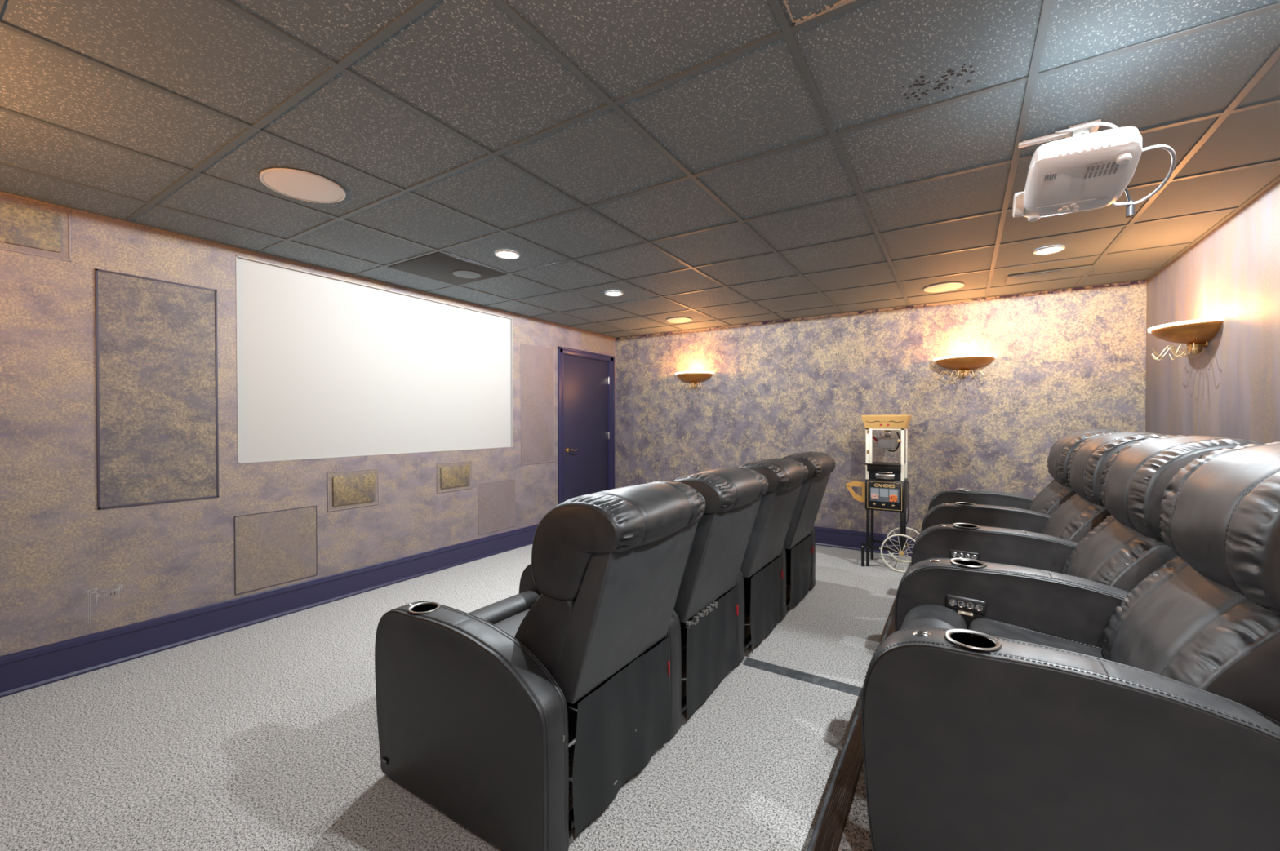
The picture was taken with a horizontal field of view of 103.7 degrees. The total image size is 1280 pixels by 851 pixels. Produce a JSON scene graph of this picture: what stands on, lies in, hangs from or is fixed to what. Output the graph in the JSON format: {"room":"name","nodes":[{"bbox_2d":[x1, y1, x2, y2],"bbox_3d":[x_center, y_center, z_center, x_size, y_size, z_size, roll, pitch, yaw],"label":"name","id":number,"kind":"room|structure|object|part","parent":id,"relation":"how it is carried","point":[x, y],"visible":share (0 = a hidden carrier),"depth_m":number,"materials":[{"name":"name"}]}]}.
{"room":"home theater","nodes":[
{"label":"home theater","id":0,"kind":"room"},
{"bbox_2d":[0,191,616,656],"bbox_3d":[-1.997,0.019,4.221,0.150,2.519,6.414,0,1,33],"label":"wall","id":1,"kind":"structure","parent":0,"point":[56,545],"depth_m":2.81,"materials":[{"name":"paint"}]},
{"bbox_2d":[0,194,71,262],"bbox_3d":[-3.093,-0.973,2.339,0.016,0.261,0.594,0,1,33],"label":"wall panel","id":2,"kind":"object","parent":1,"relation":"attached to","point":[26,227],"visible":1,"depth_m":2.48,"materials":[{"name":"grey fabric"}]},
{"bbox_2d":[0,201,61,253],"bbox_3d":[-3.092,-0.973,2.338,0.012,0.191,0.524,0,1,33],"label":"speaker grille","id":3,"kind":"object","parent":2,"relation":"attached to","point":[23,226],"depth_m":2.47,"materials":[{"name":"beige fabric"}]},
{"bbox_2d":[84,584,123,623],"bbox_3d":[-2.880,0.965,2.703,0.002,0.211,0.145,0,1,33],"label":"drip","id":4,"kind":"object","parent":1,"relation":"attached to","point":[95,589],"visible":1,"depth_m":2.68,"materials":[{"name":"grey"}]},
{"bbox_2d":[94,268,218,510],"bbox_3d":[-2.751,-0.195,2.890,0.007,1.282,0.519,0,1,33],"label":"wall panel","id":5,"kind":"object","parent":1,"relation":"attached to","point":[157,346],"visible":1,"depth_m":2.86,"materials":[{"name":"grey"}]},
{"bbox_2d":[0,524,538,697],"bbox_3d":[-2.231,1.189,3.696,0.030,0.190,4.856,0,1,33],"label":"baseboard","id":6,"kind":"structure","parent":1,"relation":"attached to","point":[34,668],"depth_m":3.10,"materials":[{"name":"blue paint"}]},
{"bbox_2d":[234,506,317,595],"bbox_3d":[-2.439,0.824,3.389,0.006,0.499,0.483,0,1,33],"label":"wall panel","id":7,"kind":"object","parent":1,"relation":"attached to","point":[275,548],"visible":1,"depth_m":3.37,"materials":[{"name":"grey"}]},
{"bbox_2d":[327,468,378,511],"bbox_3d":[-2.164,0.483,3.808,0.016,0.284,0.380,0,1,33],"label":"wall panel","id":8,"kind":"object","parent":1,"relation":"attached to","point":[346,490],"visible":1,"depth_m":3.79,"materials":[{"name":"grey"}]},
{"bbox_2d":[333,473,374,506],"bbox_3d":[-2.162,0.483,3.807,0.012,0.214,0.310,0,1,33],"label":"speaker grille","id":9,"kind":"object","parent":8,"relation":"attached to","point":[348,489],"depth_m":3.80,"materials":[{"name":"gold fabric"}]},
{"bbox_2d":[235,255,513,463],"bbox_3d":[-1.948,-0.429,4.186,0.038,1.320,2.336,0,1,33],"label":"projection screen","id":10,"kind":"object","parent":1,"relation":"attached to","point":[327,366],"visible":1,"depth_m":3.87,"materials":[{"name":"white fabric"}]},
{"bbox_2d":[436,461,472,493],"bbox_3d":[-1.678,0.463,4.569,0.016,0.258,0.376,0,1,33],"label":"wall panel","id":11,"kind":"object","parent":1,"relation":"attached to","point":[457,476],"visible":1,"depth_m":4.55,"materials":[{"name":"grey"}]},
{"bbox_2d":[440,465,469,488],"bbox_3d":[-1.677,0.463,4.568,0.012,0.188,0.306,0,1,33],"label":"speaker grille","id":12,"kind":"object","parent":11,"relation":"attached to","point":[452,477],"depth_m":4.56,"materials":[{"name":"gold fabric"}]},
{"bbox_2d":[478,479,515,534],"bbox_3d":[-1.415,0.797,4.994,0.006,0.489,0.473,0,1,33],"label":"wall panel","id":13,"kind":"object","parent":1,"relation":"attached to","point":[496,500],"visible":1,"depth_m":4.98,"materials":[{"name":"grey fabric"}]},
{"bbox_2d":[520,343,554,465],"bbox_3d":[-1.108,-0.225,5.466,0.006,1.275,0.511,0,1,33],"label":"wall panel","id":14,"kind":"object","parent":1,"relation":"attached to","point":[537,363],"visible":1,"depth_m":5.46,"materials":[{"name":"grey"}]},
{"bbox_2d":[563,354,608,502],"bbox_3d":[-0.645,0.207,6.212,0.098,2.084,0.915,0,1,33],"label":"door","id":15,"kind":"structure","parent":1,"relation":"in","point":[585,380],"depth_m":6.19,"materials":[{"name":"blue paint"}]},
{"bbox_3d":[-0.808,0.290,5.924,0.064,0.056,0.140,0,1,33],"label":"handle","id":16,"kind":"part","parent":15,"relation":"part of","materials":[{"name":"gold metal"}]},
{"bbox_2d":[557,346,614,504],"bbox_3d":[-0.699,0.174,6.236,0.172,2.165,1.094,0,1,33],"label":"trim","id":17,"kind":"structure","parent":1,"relation":"attached to","point":[561,350],"depth_m":6.06,"materials":[{"name":"blue paint"}]},
{"bbox_2d":[581,331,614,355],"bbox_3d":[-0.528,-1.040,6.370,0.006,0.210,0.690,0,1,33],"label":"wall panel","id":18,"kind":"object","parent":1,"relation":"attached to","point":[592,342],"visible":1,"depth_m":6.35,"materials":[{"name":"grey paint"}]},
{"bbox_2d":[0,0,1279,337],"bbox_3d":[0.219,-1.133,2.795,5.109,0.008,6.014,0,1,33],"label":"grid","id":19,"kind":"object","parent":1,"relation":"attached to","point":[787,31],"depth_m":2.10,"materials":[{"name":"grey paint"}]},
{"bbox_2d":[0,544,911,850],"bbox_3d":[0.222,1.364,2.820,5.509,0.150,6.414,0,1,33],"label":"floor","id":20,"kind":"structure","parent":0,"point":[264,736],"depth_m":2.07,"materials":[{"name":"grey carpet"}]},
{"bbox_2d":[374,480,706,850],"bbox_3d":[-0.328,0.754,1.948,1.042,1.089,0.854,0,1,33],"label":"recliner","id":21,"kind":"object","parent":20,"relation":"on","point":[472,707],"visible":1,"depth_m":1.60,"materials":[{"name":"black leather"}]},
{"bbox_3d":[-0.599,0.974,1.694,0.861,0.639,0.129,0,1,33],"label":"armrest","id":22,"kind":"part","parent":21,"relation":"part of","materials":[{"name":"black leather"}]},
{"bbox_2d":[493,608,529,637],"bbox_3d":[-0.393,0.878,1.992,0.458,0.152,0.587,0,1,33],"label":"seat cushion","id":23,"kind":"object","parent":21,"relation":"on","point":[509,621],"depth_m":2.08,"materials":[{"name":"black leather"}]},
{"bbox_2d":[514,594,575,679],"bbox_3d":[-0.172,0.698,1.850,0.322,0.434,0.607,0,1,33],"label":"cushion","id":24,"kind":"object","parent":21,"relation":"on","point":[547,632],"depth_m":1.56,"materials":[{"name":"black leather"}]},
{"bbox_3d":[-0.209,0.968,2.305,0.861,0.639,0.129,0,1,33],"label":"armrest","id":25,"kind":"part","parent":21,"relation":"part of","materials":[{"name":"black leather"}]},
{"bbox_2d":[673,466,768,719],"bbox_3d":[0.097,0.748,2.614,1.059,1.088,0.746,0,1,33],"label":"recliner","id":26,"kind":"object","parent":20,"relation":"on","point":[709,606],"visible":0.47,"depth_m":2.28,"materials":[{"name":"black leather"}]},
{"bbox_3d":[0.185,0.961,2.919,0.861,0.639,0.129,0,1,33],"label":"armrest","id":27,"kind":"part","parent":26,"relation":"part of","materials":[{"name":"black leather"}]},
{"bbox_2d":[738,457,808,653],"bbox_3d":[0.501,0.741,3.222,1.057,1.089,0.746,0,1,33],"label":"recliner","id":28,"kind":"object","parent":20,"relation":"on","point":[763,566],"visible":0.37,"depth_m":2.89,"materials":[{"name":"black leather"}]},
{"bbox_3d":[0.590,0.955,3.527,0.861,0.639,0.129,0,1,33],"label":"armrest","id":29,"kind":"part","parent":28,"relation":"part of","materials":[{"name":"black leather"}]},
{"bbox_2d":[742,657,863,697],"bbox_3d":[0.850,1.285,2.570,0.645,0.013,0.084,0,1,33],"label":"cord cover","id":30,"kind":"object","parent":20,"relation":"on","point":[815,680],"visible":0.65,"depth_m":2.56,"materials":[{"name":"rubber"}]},
{"bbox_2d":[783,451,835,610],"bbox_3d":[0.907,0.733,3.829,1.059,1.091,0.746,0,1,33],"label":"recliner","id":31,"kind":"object","parent":20,"relation":"on","point":[799,544],"visible":0.38,"depth_m":3.50,"materials":[{"name":"black leather"}]},
{"bbox_3d":[0.996,0.948,4.134,0.861,0.639,0.129,0,1,33],"label":"armrest","id":32,"kind":"part","parent":31,"relation":"part of","materials":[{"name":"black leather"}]},
{"bbox_2d":[806,562,911,850],"bbox_3d":[0.830,1.143,1.877,0.072,0.051,5.063,0,1,33],"label":"stair nosing","id":33,"kind":"structure","parent":20,"relation":"on","point":[827,835],"depth_m":1.54,"materials":[{"name":"wood"}]},
{"bbox_2d":[845,414,919,573],"bbox_3d":[2.227,0.588,4.565,0.630,1.364,0.386,0,1,33],"label":"machine","id":34,"kind":"object","parent":20,"relation":"on","point":[886,486],"visible":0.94,"depth_m":4.44,"materials":[{"name":"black metal"}]},
{"bbox_3d":[1.973,0.602,4.596,0.168,0.185,0.020,0,1,33],"label":"push handle","id":35,"kind":"part","parent":34,"relation":"part of","materials":[{"name":"brown wood"}]},
{"bbox_3d":[2.056,1.013,4.533,0.024,0.515,0.024,0,1,33],"label":"leg","id":36,"kind":"part","parent":34,"relation":"part of","materials":[{"name":"black metal"}]},
{"bbox_3d":[2.198,1.010,4.755,0.024,0.515,0.024,0,1,33],"label":"leg","id":37,"kind":"part","parent":34,"relation":"part of","materials":[{"name":"black metal"}]},
{"bbox_3d":[2.093,0.595,4.477,0.066,0.072,0.003,0,1,33],"label":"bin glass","id":38,"kind":"part","parent":34,"relation":"part of","materials":[{"name":"grey"}]},
{"bbox_3d":[2.155,0.595,4.437,0.066,0.072,0.003,0,1,33],"label":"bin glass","id":39,"kind":"part","parent":34,"relation":"part of","materials":[{"name":"grey"}]},
{"bbox_3d":[2.164,0.190,4.443,0.256,0.302,0.003,0,1,33],"label":"glass pane","id":40,"kind":"part","parent":34,"relation":"part of","materials":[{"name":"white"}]},
{"bbox_3d":[2.158,0.450,4.425,0.150,0.042,0.018,0,1,33],"label":"drawer plate","id":41,"kind":"part","parent":34,"relation":"part of","materials":[{"name":"silver metal"}]},
{"bbox_3d":[2.236,1.085,4.558,0.302,0.040,0.330,0,1,33],"label":"rail","id":42,"kind":"part","parent":34,"relation":"part of","materials":[{"name":"black metal"}]},
{"bbox_3d":[2.241,0.255,4.564,0.308,0.460,0.300,0,1,33],"label":"case frame","id":43,"kind":"part","parent":34,"relation":"part of","materials":[{"name":"beige paint"}]},
{"bbox_3d":[2.217,0.595,4.398,0.066,0.072,0.003,0,1,33],"label":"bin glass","id":44,"kind":"part","parent":34,"relation":"part of","materials":[{"name":"grey"}]},
{"bbox_3d":[2.285,0.944,4.386,0.024,0.375,0.024,0,1,33],"label":"leg","id":45,"kind":"part","parent":34,"relation":"part of","materials":[{"name":"black metal"}]},
{"bbox_3d":[2.427,0.942,4.609,0.024,0.375,0.024,0,1,33],"label":"leg","id":46,"kind":"part","parent":34,"relation":"part of","materials":[{"name":"black metal"}]},
{"bbox_3d":[2.364,0.189,4.484,0.003,0.302,0.248,0,1,33],"label":"glass pane","id":47,"kind":"part","parent":34,"relation":"part of","materials":[{"name":"white"}]},
{"bbox_3d":[2.314,0.676,4.367,0.048,0.400,0.010,0,1,33],"label":"power cord","id":48,"kind":"part","parent":34,"relation":"part of","materials":[{"name":"black plastic"}]},
{"bbox_2d":[0,0,1279,337],"bbox_3d":[0.219,-1.192,2.794,5.509,0.114,6.414,0,1,33],"label":"ceiling","id":49,"kind":"structure","parent":0,"point":[468,65],"depth_m":1.94,"materials":[{"name":"tile"}]},
{"bbox_2d":[259,168,346,203],"bbox_3d":[-1.575,-1.118,2.357,0.336,0.011,0.336,0,1,33],"label":"ceiling speaker","id":50,"kind":"object","parent":49,"relation":"attached to","point":[295,184],"visible":1,"depth_m":2.33,"materials":[{"name":"white plastic"}]},
{"bbox_2d":[387,252,506,285],"bbox_3d":[-1.400,-1.133,3.679,0.584,0.015,0.586,0,1,33],"label":"tile","id":51,"kind":"object","parent":49,"relation":"attached to","point":[438,266],"visible":1,"depth_m":3.65,"materials":[{"name":"grey plastic"}]},
{"bbox_2d":[494,249,519,259],"bbox_3d":[-0.879,-1.130,3.325,0.160,0.010,0.160,0,1,33],"label":"recessed light","id":52,"kind":"object","parent":49,"relation":"in","point":[504,254],"visible":1,"depth_m":3.31,"materials":[{"name":"white glass"}]},
{"bbox_2d":[604,290,622,296],"bbox_3d":[-0.226,-1.141,4.349,0.160,0.010,0.160,0,1,33],"label":"recessed light","id":53,"kind":"object","parent":49,"relation":"in","point":[613,293],"visible":1,"depth_m":4.33,"materials":[{"name":"white plastic"}]},
{"bbox_2d":[666,317,692,323],"bbox_3d":[0.430,-1.152,5.500,0.280,0.011,0.280,0,1,33],"label":"ceiling speaker","id":54,"kind":"object","parent":49,"relation":"attached to","point":[674,320],"visible":1,"depth_m":5.47,"materials":[{"name":"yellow plastic"}]},
{"bbox_2d":[667,318,691,322],"bbox_3d":[0.430,-1.149,5.500,0.262,0.006,0.262,0,1,33],"label":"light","id":55,"kind":"object","parent":54,"relation":"attached to","point":[670,320],"depth_m":5.47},
{"bbox_2d":[783,0,855,26],"bbox_3d":[0.528,-1.116,1.010,0.588,0.004,0.570,0,1,33],"label":"worn tile edge","id":56,"kind":"object","parent":49,"relation":"attached to","point":[842,2],"visible":1,"depth_m":1.35,"materials":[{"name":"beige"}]},
{"bbox_2d":[902,64,974,100],"bbox_3d":[0.977,-1.124,1.649,0.205,0.002,0.136,0,1,33],"label":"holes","id":57,"kind":"object","parent":49,"relation":"attached to","point":[950,70],"visible":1,"depth_m":1.64,"materials":[{"name":"grey"}]},
{"bbox_2d":[923,282,964,292],"bbox_3d":[2.516,-1.141,4.162,0.290,0.011,0.290,0,1,33],"label":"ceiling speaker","id":58,"kind":"object","parent":49,"relation":"attached to","point":[942,287],"visible":1,"depth_m":4.14,"materials":[{"name":"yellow plastic"}]},
{"bbox_2d":[1004,264,1093,284],"bbox_3d":[3.085,-1.140,3.814,0.490,0.014,0.270,0,1,33],"label":"ceiling vent","id":59,"kind":"object","parent":49,"relation":"in","point":[1080,270],"visible":1,"depth_m":3.79,"materials":[{"name":"grey paint"}]},
{"bbox_2d":[1033,245,1065,254],"bbox_3d":[2.649,-1.134,3.253,0.160,0.010,0.160,0,1,33],"label":"recessed light","id":60,"kind":"object","parent":49,"relation":"in","point":[1054,249],"visible":1,"depth_m":3.24,"materials":[{"name":"white glass"}]},
{"bbox_2d":[1017,119,1101,148],"bbox_3d":[1.509,-0.975,1.782,0.240,0.301,0.455,0,1,33],"label":"mount","id":61,"kind":"object","parent":49,"relation":"attached to","point":[1092,129],"visible":0.51,"depth_m":1.93,"materials":[{"name":"white metal"}]},
{"bbox_2d":[1012,126,1142,222],"bbox_3d":[1.373,-0.785,1.597,0.285,0.151,0.344,0,1,32],"label":"ceiling projector","id":62,"kind":"object","parent":61,"relation":"hanging from","point":[1092,171],"visible":1,"depth_m":1.52,"materials":[{"name":"white plastic"}]},
{"bbox_2d":[1059,130,1112,155],"bbox_3d":[1.290,-0.818,1.456,0.116,0.044,0.008,3,-9,32],"label":"air vent","id":63,"kind":"object","parent":62,"relation":"attached to","point":[1100,143],"depth_m":1.45,"materials":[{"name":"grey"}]},
{"bbox_2d":[1054,122,1176,217],"bbox_3d":[1.594,-0.915,1.646,0.200,0.398,0.486,0,1,17],"label":"cable","id":64,"kind":"object","parent":62,"relation":"attached to","point":[1130,208],"visible":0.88,"depth_m":1.70,"materials":[{"name":"white plastic"}]},
{"bbox_3d":[1.539,-0.970,1.751,0.055,0.291,0.442,0,1,39],"label":"arm","id":65,"kind":"part","parent":61,"relation":"part of","materials":[{"name":"silver metal"}]},
{"bbox_2d":[838,762,872,850],"bbox_3d":[1.467,1.214,1.465,1.554,0.175,5.073,0,1,33],"label":"floor","id":66,"kind":"structure","parent":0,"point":[856,837],"depth_m":1.42,"materials":[{"name":"grey carpet"}]},
{"bbox_2d":[928,429,1120,515],"bbox_3d":[2.390,0.563,3.157,1.057,1.091,0.744,0,1,33],"label":"recliner","id":67,"kind":"object","parent":66,"relation":"on","point":[1047,501],"visible":0.27,"depth_m":3.03,"materials":[{"name":"black leather"}]},
{"bbox_3d":[2.478,0.778,3.463,0.861,0.639,0.129,0,1,33],"label":"armrest","id":68,"kind":"part","parent":67,"relation":"part of","materials":[{"name":"black leather"}]},
{"bbox_2d":[1027,479,1075,515],"bbox_3d":[2.517,0.509,3.007,0.322,0.435,0.607,0,1,33],"label":"cushion","id":69,"kind":"object","parent":67,"relation":"on","point":[1047,501],"depth_m":2.90,"materials":[{"name":"black leather"}]},
{"bbox_2d":[920,431,1170,542],"bbox_3d":[2.002,0.571,2.549,1.061,1.088,0.746,0,1,33],"label":"recliner","id":70,"kind":"object","parent":66,"relation":"on","point":[1084,511],"visible":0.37,"depth_m":2.40,"materials":[{"name":"black leather"}]},
{"bbox_3d":[2.090,0.784,2.854,0.861,0.639,0.129,0,1,33],"label":"armrest","id":71,"kind":"part","parent":70,"relation":"part of","materials":[{"name":"black leather"}]},
{"bbox_2d":[1040,493,1111,542],"bbox_3d":[2.127,0.514,2.399,0.330,0.431,0.607,0,1,33],"label":"cushion","id":72,"kind":"object","parent":70,"relation":"on","point":[1077,517],"depth_m":2.29,"materials":[{"name":"black leather"}]},
{"bbox_2d":[861,441,1279,850],"bbox_3d":[1.195,0.583,1.280,1.044,1.091,0.854,0,1,33],"label":"recliner","id":73,"kind":"object","parent":66,"relation":"on","point":[1006,708],"visible":1,"depth_m":1.06,"materials":[{"name":"black leather"}]},
{"bbox_3d":[1.099,0.604,1.696,0.116,0.048,0.013,3,2,32],"label":"control panel","id":74,"kind":"part","parent":73,"relation":"part of","materials":[{"name":"black plastic"}]},
{"bbox_3d":[1.313,0.797,1.637,0.861,0.639,0.129,0,1,33],"label":"armrest","id":75,"kind":"part","parent":73,"relation":"part of","materials":[{"name":"black leather"}]},
{"bbox_2d":[968,618,1105,659],"bbox_3d":[1.130,0.708,1.324,0.458,0.152,0.587,0,1,33],"label":"seat cushion","id":76,"kind":"object","parent":73,"relation":"on","point":[1091,642],"depth_m":1.54,"materials":[{"name":"black leather"}]},
{"bbox_3d":[0.923,0.804,1.026,0.861,0.639,0.129,0,1,33],"label":"armrest","id":77,"kind":"part","parent":73,"relation":"part of","materials":[{"name":"black leather"}]},
{"bbox_2d":[1102,555,1279,723],"bbox_3d":[1.351,0.529,1.181,0.327,0.434,0.607,0,1,33],"label":"cushion","id":78,"kind":"object","parent":73,"relation":"on","point":[1194,622],"depth_m":1.08,"materials":[{"name":"black leather"}]},
{"bbox_2d":[911,435,1264,592],"bbox_3d":[1.613,0.577,1.940,1.059,1.090,0.746,0,1,33],"label":"recliner","id":79,"kind":"object","parent":66,"relation":"on","point":[1128,546],"visible":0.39,"depth_m":1.76,"materials":[{"name":"black leather"}]},
{"bbox_3d":[1.487,0.598,2.305,0.116,0.048,0.013,3,2,32],"label":"control panel","id":80,"kind":"part","parent":79,"relation":"part of","materials":[{"name":"black plastic"}]},
{"bbox_3d":[1.702,0.791,2.245,0.861,0.639,0.129,0,1,33],"label":"armrest","id":81,"kind":"part","parent":79,"relation":"part of","materials":[{"name":"black leather"}]},
{"bbox_2d":[1062,515,1177,592],"bbox_3d":[1.740,0.518,1.789,0.326,0.436,0.607,0,1,33],"label":"cushion","id":82,"kind":"object","parent":79,"relation":"on","point":[1119,553],"depth_m":1.67,"materials":[{"name":"black leather"}]},
{"bbox_2d":[616,282,1146,537],"bbox_3d":[1.878,0.002,5.405,5.109,2.519,0.150,0,1,33],"label":"wall","id":83,"kind":"structure","parent":0,"point":[1065,363],"depth_m":4.89,"materials":[{"name":"paint"}]},
{"bbox_2d":[671,371,714,389],"bbox_3d":[0.594,-0.539,5.984,0.513,0.188,0.244,0,1,33],"label":"wall sconce","id":84,"kind":"object","parent":83,"relation":"attached to","point":[694,378],"visible":1,"depth_m":5.93,"materials":[{"name":"brown metal"}]},
{"bbox_3d":[0.607,-0.569,5.983,0.463,0.104,0.232,0,1,33],"label":"lamp shade","id":85,"kind":"part","parent":84,"relation":"part of","materials":[{"name":"brown metal"}]},
{"bbox_2d":[813,526,916,557],"bbox_3d":[1.831,1.168,5.340,5.109,0.190,0.030,0,1,33],"label":"baseboard","id":86,"kind":"structure","parent":83,"relation":"attached to","point":[827,537],"depth_m":5.13,"materials":[{"name":"blue paint"}]},
{"bbox_2d":[616,280,1146,339],"bbox_3d":[1.834,-1.140,5.328,5.109,0.032,0.002,0,1,33],"label":"trim","id":87,"kind":"structure","parent":83,"relation":"attached to","point":[1122,284],"depth_m":4.80,"materials":[{"name":"paint"}]},
{"bbox_2d":[930,354,996,378],"bbox_3d":[2.899,-0.527,4.509,0.504,0.188,0.252,0,1,33],"label":"wall sconce","id":88,"kind":"object","parent":83,"relation":"attached to","point":[963,364],"visible":1,"depth_m":4.48,"materials":[{"name":"brown metal"}]},
{"bbox_3d":[2.911,-0.558,4.513,0.463,0.104,0.232,0,1,33],"label":"lamp shade","id":89,"kind":"part","parent":88,"relation":"part of","materials":[{"name":"brown metal"}]},
{"bbox_2d":[1145,180,1279,444],"bbox_3d":[2.437,0.041,1.392,0.150,2.519,6.414,0,1,33],"label":"wall","id":90,"kind":"structure","parent":0,"point":[1230,388],"depth_m":2.76,"materials":[{"name":"paint"}]},
{"bbox_2d":[1147,317,1223,359],"bbox_3d":[3.280,-0.514,3.077,0.246,0.188,0.512,0,1,33],"label":"wall sconce","id":91,"kind":"object","parent":90,"relation":"attached to","point":[1197,334],"visible":1,"depth_m":2.96,"materials":[{"name":"brown metal"}]},
{"bbox_3d":[3.279,-0.544,3.062,0.232,0.104,0.463,0,1,33],"label":"lamp shade","id":92,"kind":"part","parent":91,"relation":"part of","materials":[{"name":"brown metal"}]},
{"bbox_3d":[3.372,-0.521,3.004,0.012,0.100,0.100,0,1,33],"label":"wall plate","id":93,"kind":"part","parent":91,"relation":"part of","materials":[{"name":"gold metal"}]}
]}

